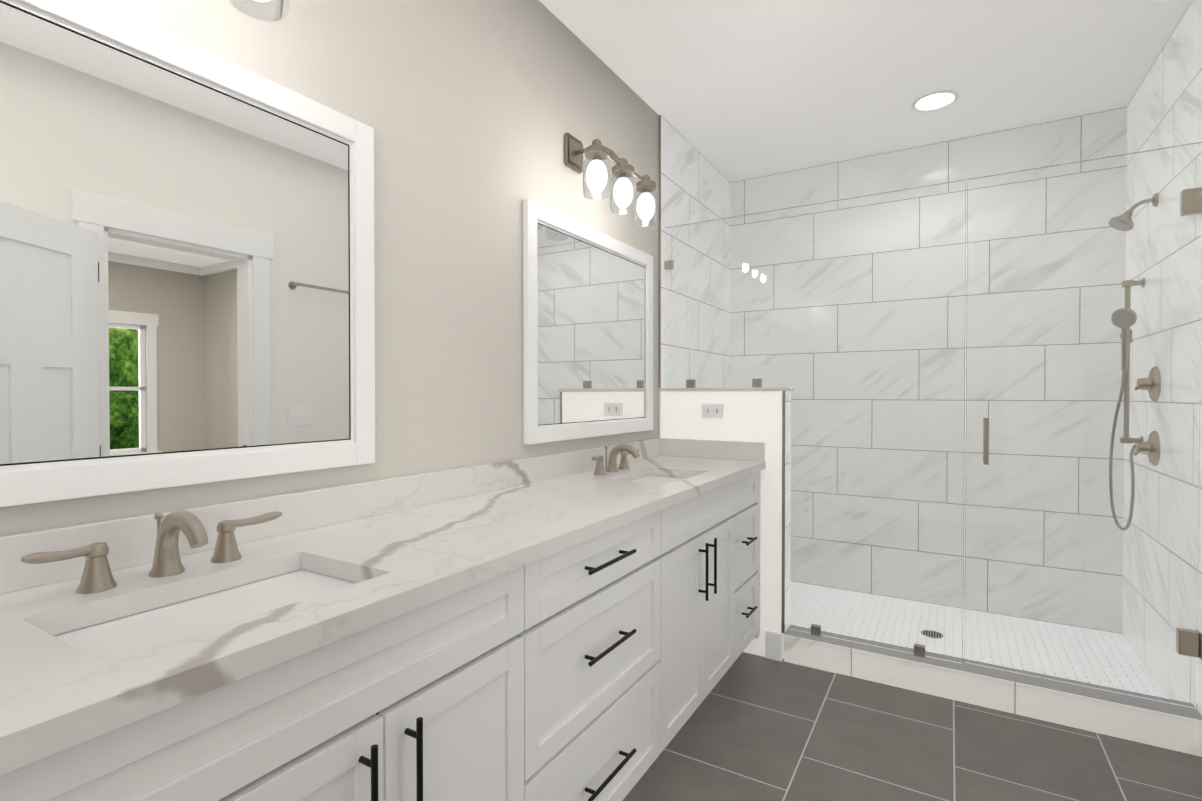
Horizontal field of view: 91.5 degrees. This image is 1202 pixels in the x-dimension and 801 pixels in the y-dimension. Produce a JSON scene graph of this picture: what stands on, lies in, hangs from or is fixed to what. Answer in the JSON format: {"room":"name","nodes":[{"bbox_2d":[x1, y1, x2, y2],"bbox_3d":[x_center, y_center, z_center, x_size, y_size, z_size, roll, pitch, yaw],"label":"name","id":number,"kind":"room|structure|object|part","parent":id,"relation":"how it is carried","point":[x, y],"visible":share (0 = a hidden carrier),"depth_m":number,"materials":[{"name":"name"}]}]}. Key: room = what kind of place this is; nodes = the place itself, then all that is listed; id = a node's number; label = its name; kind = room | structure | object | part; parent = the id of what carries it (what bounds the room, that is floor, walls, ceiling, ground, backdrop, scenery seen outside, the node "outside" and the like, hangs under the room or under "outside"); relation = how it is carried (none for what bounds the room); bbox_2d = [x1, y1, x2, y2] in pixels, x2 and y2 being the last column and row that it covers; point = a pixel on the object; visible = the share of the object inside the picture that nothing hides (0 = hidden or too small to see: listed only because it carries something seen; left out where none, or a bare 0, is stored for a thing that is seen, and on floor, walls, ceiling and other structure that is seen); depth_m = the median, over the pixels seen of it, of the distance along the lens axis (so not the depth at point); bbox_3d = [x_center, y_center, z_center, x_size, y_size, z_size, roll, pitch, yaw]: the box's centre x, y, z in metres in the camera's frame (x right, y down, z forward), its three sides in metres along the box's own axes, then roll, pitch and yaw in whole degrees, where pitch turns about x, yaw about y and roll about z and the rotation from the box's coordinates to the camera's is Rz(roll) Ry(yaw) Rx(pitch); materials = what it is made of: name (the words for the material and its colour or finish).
{"room":"bathroom","nodes":[
{"label":"bathroom","id":0,"kind":"room"},
{"bbox_2d":[0,0,658,535],"bbox_3d":[-0.444,-0.125,1.999,0.120,2.776,5.300,0,1,31],"label":"wall","id":1,"kind":"structure","parent":0,"point":[470,112],"depth_m":1.81,"materials":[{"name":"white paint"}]},
{"bbox_2d":[0,0,374,506],"bbox_3d":[-0.894,-0.274,1.099,0.024,0.892,1.095,0,1,31],"label":"mirror","id":2,"kind":"object","parent":1,"relation":"attached to","point":[187,296],"visible":0.98,"depth_m":1.16,"materials":[{"name":"white paint"}]},
{"bbox_2d":[229,0,289,21],"bbox_3d":[-0.819,-0.899,0.960,0.293,0.340,0.506,0,1,31],"label":"sconce","id":3,"kind":"object","parent":1,"relation":"attached to","point":[277,10],"visible":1,"depth_m":1.13,"materials":[{"name":"white glass"}]},
{"bbox_2d":[0,438,659,593],"bbox_3d":[-0.438,0.260,1.870,0.020,0.092,2.956,0,1,31],"label":"backsplash","id":4,"kind":"structure","parent":1,"relation":"attached to","point":[303,510],"depth_m":1.48,"materials":[{"name":"white stone"}]},
{"bbox_2d":[523,199,652,444],"bbox_3d":[-0.007,-0.291,2.584,0.024,0.895,1.045,0,1,31],"label":"mirror","id":5,"kind":"object","parent":1,"relation":"attached to","point":[587,332],"visible":0.96,"depth_m":2.46,"materials":[{"name":"white paint"}]},
{"bbox_2d":[564,133,658,225],"bbox_3d":[0.007,-0.913,2.343,0.293,0.340,0.506,0,1,31],"label":"sconce","id":6,"kind":"object","parent":1,"relation":"attached to","point":[596,177],"visible":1,"depth_m":2.29,"materials":[{"name":"white glass"}]},
{"bbox_2d":[659,116,730,436],"bbox_3d":[0.612,-0.157,3.640,0.010,2.746,1.160,0,1,31],"label":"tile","id":7,"kind":"structure","parent":1,"relation":"attached to","point":[695,185],"depth_m":3.53,"materials":[{"name":"tile"}]},
{"bbox_2d":[658,115,793,659],"bbox_3d":[0.634,-0.135,3.027,0.677,2.775,0.146,0,1,31],"label":"wall","id":8,"kind":"structure","parent":0,"point":[757,414],"depth_m":2.87,"materials":[{"name":"white paint"}]},
{"bbox_2d":[660,438,763,461],"bbox_3d":[0.558,0.249,2.985,0.547,0.092,0.020,0,1,31],"label":"backsplash","id":9,"kind":"structure","parent":8,"relation":"attached to","point":[683,448],"depth_m":2.97,"materials":[{"name":"white stone"}]},
{"bbox_2d":[702,404,723,417],"bbox_3d":[0.570,0.053,2.986,0.118,0.072,0.008,0,1,31],"label":"outlet","id":10,"kind":"object","parent":8,"relation":"in","point":[712,410],"visible":1,"depth_m":2.98,"materials":[{"name":"white plastic"}]},
{"bbox_2d":[766,631,781,660],"bbox_3d":[0.227,1.209,0.937,2.135,0.130,3.900,0,1,31],"label":"baseboard","id":11,"kind":"structure","parent":8,"relation":"attached to","point":[773,646],"depth_m":2.83,"materials":[{"name":"white paint"}]},
{"bbox_2d":[664,142,1201,708],"bbox_3d":[1.257,0.094,2.651,2.115,2.055,0.088,0,1,31],"label":"glass","id":12,"kind":"object","parent":8,"relation":"in","point":[1188,642],"visible":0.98,"depth_m":2.42,"materials":[{"name":"clear glass"}]},
{"bbox_3d":[0.947,0.090,2.837,1.385,2.052,0.011,0,1,31],"label":"panel","id":13,"kind":"part","parent":12,"relation":"part of","materials":[{"name":"clear glass"}]},
{"bbox_3d":[1.853,0.092,2.296,0.716,2.045,0.011,0,1,31],"label":"door","id":14,"kind":"part","parent":12,"relation":"part of","materials":[{"name":"clear glass"}]},
{"bbox_2d":[784,625,1201,756],"bbox_3d":[1.538,1.190,2.494,1.460,0.135,0.136,0,1,31],"label":"shower curb","id":15,"kind":"structure","parent":8,"relation":"attached to","point":[1178,728],"depth_m":2.37,"materials":[{"name":"stone"}]},
{"bbox_2d":[539,0,1191,181],"bbox_3d":[0.524,-1.557,1.407,2.375,0.100,5.300,0,1,31],"label":"ceiling","id":16,"kind":"structure","parent":0,"point":[734,90],"depth_m":2.65,"materials":[{"name":"white paint"}]},
{"bbox_2d":[623,652,1201,800],"bbox_3d":[0.226,1.324,0.936,2.375,0.100,4.135,0,1,31],"label":"floor","id":17,"kind":"structure","parent":0,"point":[757,728],"depth_m":2.09,"materials":[{"name":"tile"}]},
{"bbox_2d":[0,466,765,800],"bbox_3d":[-0.193,0.805,1.735,0.584,0.920,2.946,0,1,31],"label":"bathroom vanity","id":18,"kind":"object","parent":17,"relation":"on","point":[576,626],"depth_m":1.18,"materials":[{"name":"white paint"}]},
{"bbox_2d":[0,454,765,761],"bbox_3d":[-0.201,0.325,1.729,0.572,0.036,2.956,0,1,31],"label":"countertop","id":19,"kind":"structure","parent":18,"relation":"on","point":[50,691],"depth_m":1.01,"materials":[{"name":"white stone"}]},
{"bbox_2d":[12,506,283,593],"bbox_3d":[-0.750,0.254,1.042,0.162,0.120,0.401,0,1,31],"label":"faucet","id":20,"kind":"object","parent":19,"relation":"on","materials":[{"name":"silver metal"}]},
{"bbox_2d":[36,558,371,661],"bbox_3d":[-0.610,0.415,0.960,0.339,0.151,0.489,0,1,31],"label":"sink","id":21,"kind":"object","parent":19,"relation":"in","point":[105,635],"depth_m":0.98,"materials":[{"name":"white ceramic"}]},
{"bbox_2d":[584,442,643,473],"bbox_3d":[0.090,0.240,2.447,0.162,0.120,0.401,0,1,31],"label":"faucet","id":22,"kind":"object","parent":19,"relation":"on","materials":[{"name":"metal"}]},
{"bbox_2d":[620,470,691,481],"bbox_3d":[0.229,0.401,2.366,0.339,0.151,0.489,0,1,31],"label":"sink","id":23,"kind":"object","parent":19,"relation":"in","point":[653,475],"depth_m":2.53,"materials":[{"name":"white ceramic"}]},
{"bbox_2d":[730,107,1126,633],"bbox_3d":[1.852,-0.142,3.645,2.135,2.776,0.120,0,1,31],"label":"wall","id":24,"kind":"structure","parent":0,"point":[1094,136],"depth_m":3.44,"materials":[{"name":"tile"}]},
{"bbox_3d":[1.492,-0.114,0.843,0.120,2.776,5.300,0,1,31],"label":"wall","id":25,"kind":"structure","parent":0,"visible":0},
{"bbox_2d":[1122,0,1201,714],"bbox_3d":[2.436,-0.131,2.551,0.010,2.776,1.160,0,1,31],"label":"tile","id":26,"kind":"structure","parent":25,"relation":"attached to","point":[1164,108],"depth_m":2.45,"materials":[{"name":"tile"}]},
{"bbox_2d":[1109,278,1144,529],"bbox_3d":[2.473,0.026,2.757,0.136,1.206,0.223,0,1,31],"label":"shower","id":27,"kind":"object","parent":26,"relation":"attached to","point":[1124,337],"depth_m":2.78,"materials":[{"name":"silver metal"}]},
{"bbox_2d":[1108,193,1158,230],"bbox_3d":[2.384,-0.842,2.626,0.165,0.151,0.095,0,1,31],"label":"shower head","id":28,"kind":"object","parent":26,"relation":"attached to","point":[1127,215],"depth_m":2.62},
{"bbox_2d":[1134,366,1160,401],"bbox_3d":[2.410,-0.074,2.605,0.089,0.156,0.170,0,1,31],"label":"shower valve","id":29,"kind":"object","parent":26,"relation":"attached to","point":[1146,382],"depth_m":2.57,"materials":[{"name":"silver metal"}]},
{"bbox_2d":[1134,431,1160,465],"bbox_3d":[2.463,0.212,2.653,0.086,0.156,0.316,0,1,40],"label":"shower valve","id":30,"kind":"object","parent":26,"relation":"attached to","point":[1149,446],"depth_m":2.57,"materials":[{"name":"silver metal"}]},
{"label":"outside","id":31,"kind":"structure","parent":0,"visible":0},
{"bbox_2d":[912,90,958,111],"bbox_3d":[1.698,-1.520,2.978,0.210,0.006,0.210,0,1,31],"label":"recessed light","id":32,"kind":"object","parent":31,"point":[936,100],"visible":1,"depth_m":2.97,"materials":[{"name":"white paint"}]},
{"bbox_2d":[791,581,1168,698],"bbox_3d":[1.553,1.286,3.159,2.135,0.130,1.045,0,1,31],"label":"shower floor","id":33,"kind":"structure","parent":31,"point":[1117,640],"depth_m":3.04,"materials":[{"name":"white tile"}]},
{"bbox_2d":[921,630,943,638],"bbox_3d":[1.728,1.220,3.057,0.104,0.004,0.104,0,1,31],"label":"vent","id":34,"kind":"object","parent":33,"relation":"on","point":[939,636],"depth_m":3.05,"materials":[{"name":"silver metal"}]}
]}

